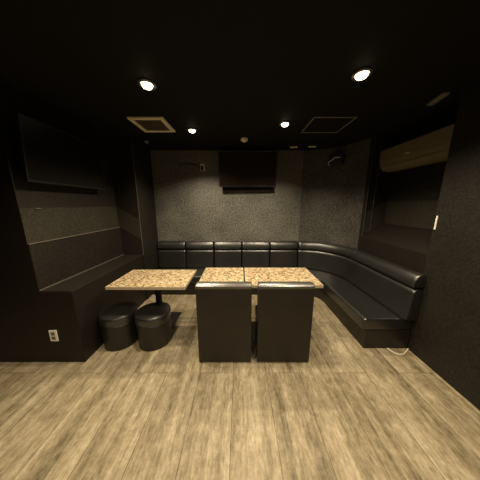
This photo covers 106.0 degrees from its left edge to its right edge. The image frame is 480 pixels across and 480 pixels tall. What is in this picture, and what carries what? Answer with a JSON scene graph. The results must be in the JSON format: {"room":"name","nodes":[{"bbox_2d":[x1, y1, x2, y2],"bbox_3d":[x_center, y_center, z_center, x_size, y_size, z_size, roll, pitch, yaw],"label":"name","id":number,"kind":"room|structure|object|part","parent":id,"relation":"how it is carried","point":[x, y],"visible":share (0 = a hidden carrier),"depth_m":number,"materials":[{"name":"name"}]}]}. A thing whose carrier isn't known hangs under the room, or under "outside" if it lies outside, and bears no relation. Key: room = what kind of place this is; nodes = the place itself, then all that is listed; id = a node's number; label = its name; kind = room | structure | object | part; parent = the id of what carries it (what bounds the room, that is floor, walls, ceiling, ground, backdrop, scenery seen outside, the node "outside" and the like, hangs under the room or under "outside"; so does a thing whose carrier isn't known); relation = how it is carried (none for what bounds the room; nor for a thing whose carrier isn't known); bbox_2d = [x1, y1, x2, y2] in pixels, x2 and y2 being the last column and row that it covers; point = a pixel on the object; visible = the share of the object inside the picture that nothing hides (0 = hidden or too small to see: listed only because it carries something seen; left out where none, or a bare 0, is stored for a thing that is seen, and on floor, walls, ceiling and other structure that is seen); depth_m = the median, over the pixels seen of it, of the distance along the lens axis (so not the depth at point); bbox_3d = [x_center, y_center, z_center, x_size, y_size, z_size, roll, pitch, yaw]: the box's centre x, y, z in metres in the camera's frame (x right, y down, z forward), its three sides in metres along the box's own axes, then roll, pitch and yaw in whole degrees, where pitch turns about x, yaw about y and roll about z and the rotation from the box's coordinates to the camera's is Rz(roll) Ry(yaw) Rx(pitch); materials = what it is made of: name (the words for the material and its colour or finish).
{"room":"karaoke room","nodes":[
{"label":"karaoke room","id":0,"kind":"room"},
{"bbox_2d":[0,130,43,361],"bbox_3d":[-3.001,-0.003,1.573,2.399,2.400,0.101,0,11,0],"label":"wall","id":1,"kind":"structure","parent":0,"point":[19,341],"depth_m":1.60,"materials":[{"name":"black paint"}]},
{"bbox_2d":[48,330,58,340],"bbox_3d":[-1.745,0.897,1.694,0.072,0.116,0.010,0,11,0],"label":"power outlet","id":2,"kind":"object","parent":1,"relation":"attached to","point":[53,334],"visible":1,"depth_m":1.69,"materials":[{"name":"white plastic"}]},
{"bbox_2d":[0,82,115,280],"bbox_3d":[-1.850,-0.472,2.035,0.100,1.656,1.185,0,11,0],"label":"wall","id":3,"kind":"structure","parent":0,"point":[28,194],"depth_m":1.68,"materials":[{"name":"grey paint"}]},
{"bbox_2d":[12,112,104,189],"bbox_3d":[-1.731,-0.794,1.816,0.136,0.501,0.850,0,11,0],"label":"television","id":4,"kind":"object","parent":3,"relation":"attached to","point":[48,154],"visible":1,"depth_m":1.65,"materials":[{"name":"black plastic"}]},
{"bbox_2d":[19,207,118,243],"bbox_3d":[-1.798,-0.227,2.083,0.003,0.297,1.185,0,11,0],"label":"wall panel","id":5,"kind":"structure","parent":3,"relation":"attached to","point":[43,224],"depth_m":1.85,"materials":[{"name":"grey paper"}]},
{"bbox_2d":[27,227,119,244],"bbox_3d":[-1.791,-0.077,2.112,0.018,0.008,1.185,0,11,0],"label":"trim","id":6,"kind":"structure","parent":3,"relation":"attached to","point":[116,227],"depth_m":1.88,"materials":[{"name":"metal"}]},
{"bbox_2d":[27,228,122,290],"bbox_3d":[-1.794,0.133,2.154,0.012,0.421,1.185,0,11,0],"label":"wall panel","id":7,"kind":"object","parent":3,"relation":"attached to","point":[54,261],"depth_m":1.92,"materials":[{"name":"wood"}]},
{"bbox_2d":[39,254,123,290],"bbox_3d":[-1.784,0.337,2.193,0.008,0.007,1.185,0,11,0],"label":"trim","id":8,"kind":"structure","parent":3,"relation":"attached to","point":[123,254],"depth_m":1.98,"materials":[{"name":"wood"}]},
{"bbox_2d":[27,257,146,361],"bbox_3d":[-1.700,0.716,2.268,0.400,0.722,1.185,0,11,0],"label":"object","id":9,"kind":"structure","parent":3,"relation":"attached to","point":[74,316],"depth_m":1.73,"materials":[{"name":"black wood"}]},
{"bbox_2d":[38,255,141,292],"bbox_3d":[-1.648,0.351,2.194,0.304,0.022,1.189,0,11,0],"label":"ledge","id":10,"kind":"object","parent":3,"relation":"attached to","point":[79,281],"depth_m":1.94,"materials":[{"name":"black wood"}]},
{"bbox_2d":[117,207,141,239],"bbox_3d":[-1.643,-0.243,2.682,0.315,0.495,0.003,0,11,0],"label":"wall panel","id":11,"kind":"object","parent":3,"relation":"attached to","point":[127,222],"depth_m":2.68,"materials":[{"name":"grey paper"}]},
{"bbox_2d":[107,137,159,298],"bbox_3d":[-1.690,-0.291,3.041,0.420,2.400,0.720,0,11,0],"label":"wall pier","id":12,"kind":"object","parent":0,"point":[120,148],"visible":0.47,"depth_m":2.72,"materials":[{"name":"black paint"}]},
{"bbox_2d":[131,139,143,254],"bbox_3d":[-1.481,-0.587,2.617,0.006,1.656,0.006,0,11,0],"label":"trim","id":13,"kind":"structure","parent":12,"relation":"attached to","point":[131,139],"depth_m":2.61,"materials":[{"name":"metal"}]},
{"bbox_2d":[150,150,303,242],"bbox_3d":[-0.217,-0.351,3.345,2.606,2.400,0.100,0,11,0],"label":"wall","id":14,"kind":"structure","parent":0,"point":[191,205],"depth_m":3.23,"materials":[{"name":"grey paint"}]},
{"bbox_2d":[200,164,204,170],"bbox_3d":[-0.645,-1.244,3.093,0.072,0.120,0.050,0,11,0],"label":"wall socket","id":15,"kind":"object","parent":14,"relation":"attached to","point":[202,166],"visible":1,"depth_m":3.10,"materials":[{"name":"white plastic"}]},
{"bbox_2d":[222,187,272,190],"bbox_3d":[0.135,-0.888,3.150,0.880,0.070,0.070,0,11,0],"label":"bar","id":16,"kind":"object","parent":14,"relation":"attached to","point":[223,188],"visible":0.83,"depth_m":3.12,"materials":[{"name":"black plastic"}]},
{"bbox_2d":[218,151,277,186],"bbox_3d":[0.125,-1.161,3.009,0.945,0.543,0.246,0,11,0],"label":"television","id":17,"kind":"object","parent":14,"relation":"attached to","point":[236,168],"visible":1,"depth_m":2.94,"materials":[{"name":"black plastic"}]},
{"bbox_2d":[0,0,479,149],"bbox_3d":[-0.900,-0.952,-0.085,6.600,0.100,6.600,0,11,0],"label":"ceiling","id":18,"kind":"structure","parent":0,"point":[228,71],"depth_m":1.19,"materials":[{"name":"black paint"}]},
{"bbox_2d":[137,79,155,90],"bbox_3d":[-0.710,-1.173,1.385,0.132,0.030,0.132,0,11,0],"label":"recessed light","id":19,"kind":"object","parent":18,"relation":"in","point":[146,84],"visible":1,"depth_m":1.36,"materials":[{"name":"metal"}]},
{"bbox_3d":[-0.710,-1.173,1.385,0.076,0.030,0.076,0,11,0],"label":"bulb","id":20,"kind":"part","parent":19,"relation":"part of","materials":[{"name":"clear glass"}]},
{"bbox_2d":[127,117,175,131],"bbox_3d":[-0.995,-1.316,2.075,0.380,0.015,0.380,0,11,0],"label":"ceiling vent","id":21,"kind":"object","parent":18,"relation":"in","point":[147,124],"visible":1,"depth_m":2.04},
{"bbox_2d":[134,120,168,129],"bbox_3d":[-0.995,-1.318,2.075,0.288,0.010,0.288,0,11,0],"label":"grille","id":22,"kind":"object","parent":21,"relation":"attached to","point":[144,124],"depth_m":2.05,"materials":[{"name":"brown metal"}]},
{"bbox_2d":[187,128,197,132],"bbox_3d":[-0.590,-1.339,2.234,0.132,0.030,0.132,0,11,0],"label":"recessed light","id":23,"kind":"object","parent":18,"relation":"in","point":[191,130],"visible":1,"depth_m":2.21,"materials":[{"name":"metal"}]},
{"bbox_2d":[241,137,247,141],"bbox_3d":[0.060,-1.388,2.520,0.100,0.044,0.100,0,11,0],"label":"smoke detector","id":24,"kind":"object","parent":18,"relation":"attached to","point":[243,139],"visible":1,"depth_m":2.49,"materials":[{"name":"beige plastic"}]},
{"bbox_2d":[279,121,290,126],"bbox_3d":[0.510,-1.305,2.057,0.132,0.030,0.132,0,11,0],"label":"recessed light","id":25,"kind":"object","parent":18,"relation":"in","point":[284,123],"visible":1,"depth_m":2.03,"materials":[{"name":"metal"}]},
{"bbox_2d":[301,117,356,132],"bbox_3d":[1.000,-1.323,2.094,0.456,0.007,0.420,0,11,0],"label":"ceiling hatch","id":26,"kind":"object","parent":18,"relation":"attached to","point":[317,124],"visible":1,"depth_m":2.07,"materials":[{"name":"grey plastic"}]},
{"bbox_2d":[351,67,372,80],"bbox_3d":[0.858,-1.152,1.277,0.132,0.030,0.132,0,11,0],"label":"recessed light","id":27,"kind":"object","parent":18,"relation":"in","point":[362,74],"visible":1,"depth_m":1.25,"materials":[{"name":"metal"}]},
{"bbox_3d":[0.858,-1.151,1.277,0.076,0.030,0.076,0,11,0],"label":"bulb","id":28,"kind":"part","parent":27,"relation":"part of","materials":[{"name":"clear glass"}]},
{"bbox_2d":[427,91,449,105],"bbox_3d":[1.700,-1.210,1.556,0.050,0.023,0.180,3,11,14],"label":"ceiling slot","id":29,"kind":"object","parent":18,"relation":"attached to","point":[444,94],"visible":1,"depth_m":1.53,"materials":[{"name":"grey plastic"}]},
{"bbox_2d":[0,295,479,479],"bbox_3d":[-0.900,1.502,0.397,6.600,0.100,6.600,0,11,0],"label":"floor","id":30,"kind":"structure","parent":0,"point":[352,411],"depth_m":1.31,"materials":[{"name":"brown wood"}]},
{"bbox_2d":[99,302,137,350],"bbox_3d":[-1.321,0.938,2.008,0.362,0.385,0.362,0,11,0],"label":"round stool","id":31,"kind":"object","parent":30,"relation":"on","point":[116,321],"visible":0.91,"depth_m":1.88,"materials":[{"name":"black leather"}]},
{"bbox_2d":[99,302,137,327],"bbox_3d":[-1.321,0.802,1.982,0.356,0.107,0.356,0,11,0],"label":"seat cushion","id":32,"kind":"object","parent":31,"relation":"on","point":[119,315],"depth_m":1.89,"materials":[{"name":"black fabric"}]},
{"bbox_2d":[105,270,195,327],"bbox_3d":[-0.940,0.746,2.170,0.790,0.700,0.642,0,11,0],"label":"table","id":33,"kind":"object","parent":30,"relation":"on","point":[157,280],"visible":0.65,"depth_m":1.97,"materials":[{"name":"beige stone"}]},
{"bbox_3d":[-0.983,1.040,2.387,0.315,0.040,0.330,0,11,0],"label":"plate","id":34,"kind":"part","parent":33,"relation":"part of","materials":[{"name":"black metal"}]},
{"bbox_2d":[135,302,171,350],"bbox_3d":[-0.948,0.938,2.008,0.362,0.385,0.362,0,11,0],"label":"round stool","id":35,"kind":"object","parent":30,"relation":"on","point":[152,320],"visible":1,"depth_m":1.88,"materials":[{"name":"black leather"}]},
{"bbox_2d":[135,302,170,327],"bbox_3d":[-0.948,0.802,1.982,0.356,0.107,0.356,0,11,0],"label":"seat cushion","id":36,"kind":"object","parent":35,"relation":"on","point":[155,314],"depth_m":1.89,"materials":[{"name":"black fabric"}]},
{"bbox_2d":[199,268,243,280],"bbox_3d":[-0.198,0.750,2.150,0.478,0.700,0.520,0,11,0],"label":"table","id":37,"kind":"object","parent":30,"relation":"on","point":[210,274],"visible":0.33,"depth_m":2.11,"materials":[{"name":"beige stone"}]},
{"bbox_2d":[195,281,251,361],"bbox_3d":[-0.145,0.754,1.851,0.504,0.808,0.387,0,11,0],"label":"lounge chair","id":38,"kind":"object","parent":30,"relation":"on","point":[223,308],"visible":1,"depth_m":1.66,"materials":[{"name":"black leather"}]},
{"bbox_2d":[244,268,323,287],"bbox_3d":[0.451,0.750,2.150,0.789,0.700,0.520,0,11,0],"label":"table","id":39,"kind":"object","parent":30,"relation":"on","point":[254,275],"visible":0.47,"depth_m":2.08,"materials":[{"name":"beige stone"}]},
{"bbox_2d":[255,281,314,361],"bbox_3d":[0.413,0.754,1.851,0.504,0.808,0.387,0,11,0],"label":"lounge chair","id":40,"kind":"object","parent":30,"relation":"on","point":[283,309],"visible":1,"depth_m":1.66,"materials":[{"name":"black leather"}]},
{"bbox_3d":[0.413,0.811,1.915,0.490,0.130,0.283,0,11,0],"label":"seat","id":41,"kind":"part","parent":40,"relation":"part of","materials":[{"name":"black leather"}]},
{"bbox_2d":[152,241,425,347],"bbox_3d":[0.135,0.584,2.618,3.282,0.846,1.673,0,11,0],"label":"sofa","id":42,"kind":"object","parent":30,"relation":"on","point":[377,300],"visible":0.85,"depth_m":2.68,"materials":[{"name":"black leather"}]},
{"bbox_2d":[158,249,186,267],"bbox_3d":[-1.249,0.338,3.360,0.503,0.340,0.116,0,11,0],"label":"cushion","id":43,"kind":"object","parent":42,"relation":"on","point":[168,258],"depth_m":3.32,"materials":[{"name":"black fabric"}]},
{"bbox_2d":[186,249,213,267],"bbox_3d":[-0.736,0.338,3.360,0.503,0.340,0.116,0,11,0],"label":"cushion","id":44,"kind":"object","parent":42,"relation":"on","point":[195,258],"depth_m":3.32,"materials":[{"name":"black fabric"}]},
{"bbox_2d":[214,249,241,267],"bbox_3d":[-0.223,0.338,3.360,0.503,0.340,0.116,0,11,0],"label":"cushion","id":45,"kind":"object","parent":42,"relation":"on","point":[223,258],"depth_m":3.32,"materials":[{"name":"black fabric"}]},
{"bbox_2d":[242,249,268,267],"bbox_3d":[0.290,0.338,3.360,0.503,0.340,0.116,0,11,0],"label":"cushion","id":46,"kind":"object","parent":42,"relation":"on","point":[251,258],"depth_m":3.32,"materials":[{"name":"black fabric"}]},
{"bbox_2d":[269,249,296,267],"bbox_3d":[0.803,0.338,3.360,0.503,0.340,0.116,0,11,0],"label":"cushion","id":47,"kind":"object","parent":42,"relation":"on","point":[278,258],"depth_m":3.32,"materials":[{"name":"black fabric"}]},
{"bbox_3d":[0.144,0.719,2.666,3.256,0.133,1.625,0,11,0],"label":"seat","id":48,"kind":"part","parent":42,"relation":"part of","materials":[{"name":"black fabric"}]},
{"bbox_2d":[297,249,354,280],"bbox_3d":[1.465,0.386,3.113,0.283,0.340,1.003,-11,15,-43],"label":"cushion","id":49,"kind":"object","parent":42,"relation":"on","point":[325,265],"depth_m":3.09,"materials":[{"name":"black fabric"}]},
{"bbox_2d":[349,260,422,319],"bbox_3d":[1.714,0.556,2.248,0.116,0.340,0.957,0,11,0],"label":"cushion","id":50,"kind":"object","parent":42,"relation":"on","point":[402,300],"depth_m":2.05,"materials":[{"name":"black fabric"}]},
{"bbox_2d":[298,135,382,248],"bbox_3d":[1.543,-0.294,3.058,1.131,2.400,0.305,11,16,44],"label":"wall","id":51,"kind":"structure","parent":0,"point":[332,197],"depth_m":3.01,"materials":[{"name":"grey paint"}]},
{"bbox_2d":[328,153,344,165],"bbox_3d":[1.520,-1.261,2.845,0.200,0.150,0.164,11,16,44],"label":"wall speaker","id":52,"kind":"object","parent":51,"relation":"attached to","point":[339,158],"visible":0.94,"depth_m":2.78,"materials":[{"name":"black plastic"}]},
{"bbox_2d":[328,153,341,163],"bbox_3d":[1.465,-1.251,2.792,0.004,0.134,0.184,-11,15,-44],"label":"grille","id":53,"kind":"object","parent":52,"relation":"attached to","point":[336,160],"depth_m":2.79,"materials":[{"name":"grey metal"}]},
{"bbox_2d":[362,202,386,234],"bbox_3d":[1.930,-0.303,2.599,0.300,0.495,0.003,0,11,0],"label":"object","id":54,"kind":"structure","parent":51,"relation":"attached to","point":[378,215],"depth_m":2.60,"materials":[{"name":"grey paper"}]},
{"bbox_2d":[360,223,431,347],"bbox_3d":[1.930,0.455,2.264,0.300,1.235,0.953,0,11,0],"label":"ledge","id":55,"kind":"object","parent":51,"relation":"attached to","point":[405,246],"depth_m":2.09,"materials":[{"name":"black wood"}]},
{"bbox_2d":[357,135,397,249],"bbox_3d":[2.091,-0.284,3.006,0.619,2.400,0.790,0,11,0],"label":"wall pier","id":56,"kind":"object","parent":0,"point":[383,180],"visible":0.21,"depth_m":2.50,"materials":[{"name":"black paint"}]},
{"bbox_2d":[384,200,438,229],"bbox_3d":[2.079,-0.303,2.115,0.003,0.310,0.953,0,11,0],"label":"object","id":57,"kind":"structure","parent":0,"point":[419,214],"depth_m":2.18,"materials":[{"name":"grey paper"}]},
{"bbox_2d":[388,109,456,200],"bbox_3d":[2.240,-0.116,2.151,0.320,2.400,0.953,0,11,0],"label":"wall niche","id":58,"kind":"object","parent":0,"point":[420,183],"visible":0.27,"depth_m":2.09,"materials":[{"name":"black paper"}]},
{"bbox_2d":[380,123,454,171],"bbox_3d":[1.970,-0.968,1.986,0.216,0.291,0.880,0,11,0],"label":"air conditioner","id":59,"kind":"object","parent":58,"relation":"attached to","point":[432,147],"visible":0.79,"depth_m":1.90,"materials":[{"name":"beige plastic"}]},
{"bbox_2d":[408,81,479,410],"bbox_3d":[2.088,0.443,-0.699,0.623,2.400,4.857,0,11,0],"label":"wall","id":60,"kind":"structure","parent":0,"point":[445,335],"depth_m":1.47,"materials":[{"name":"black paint"}]}
]}

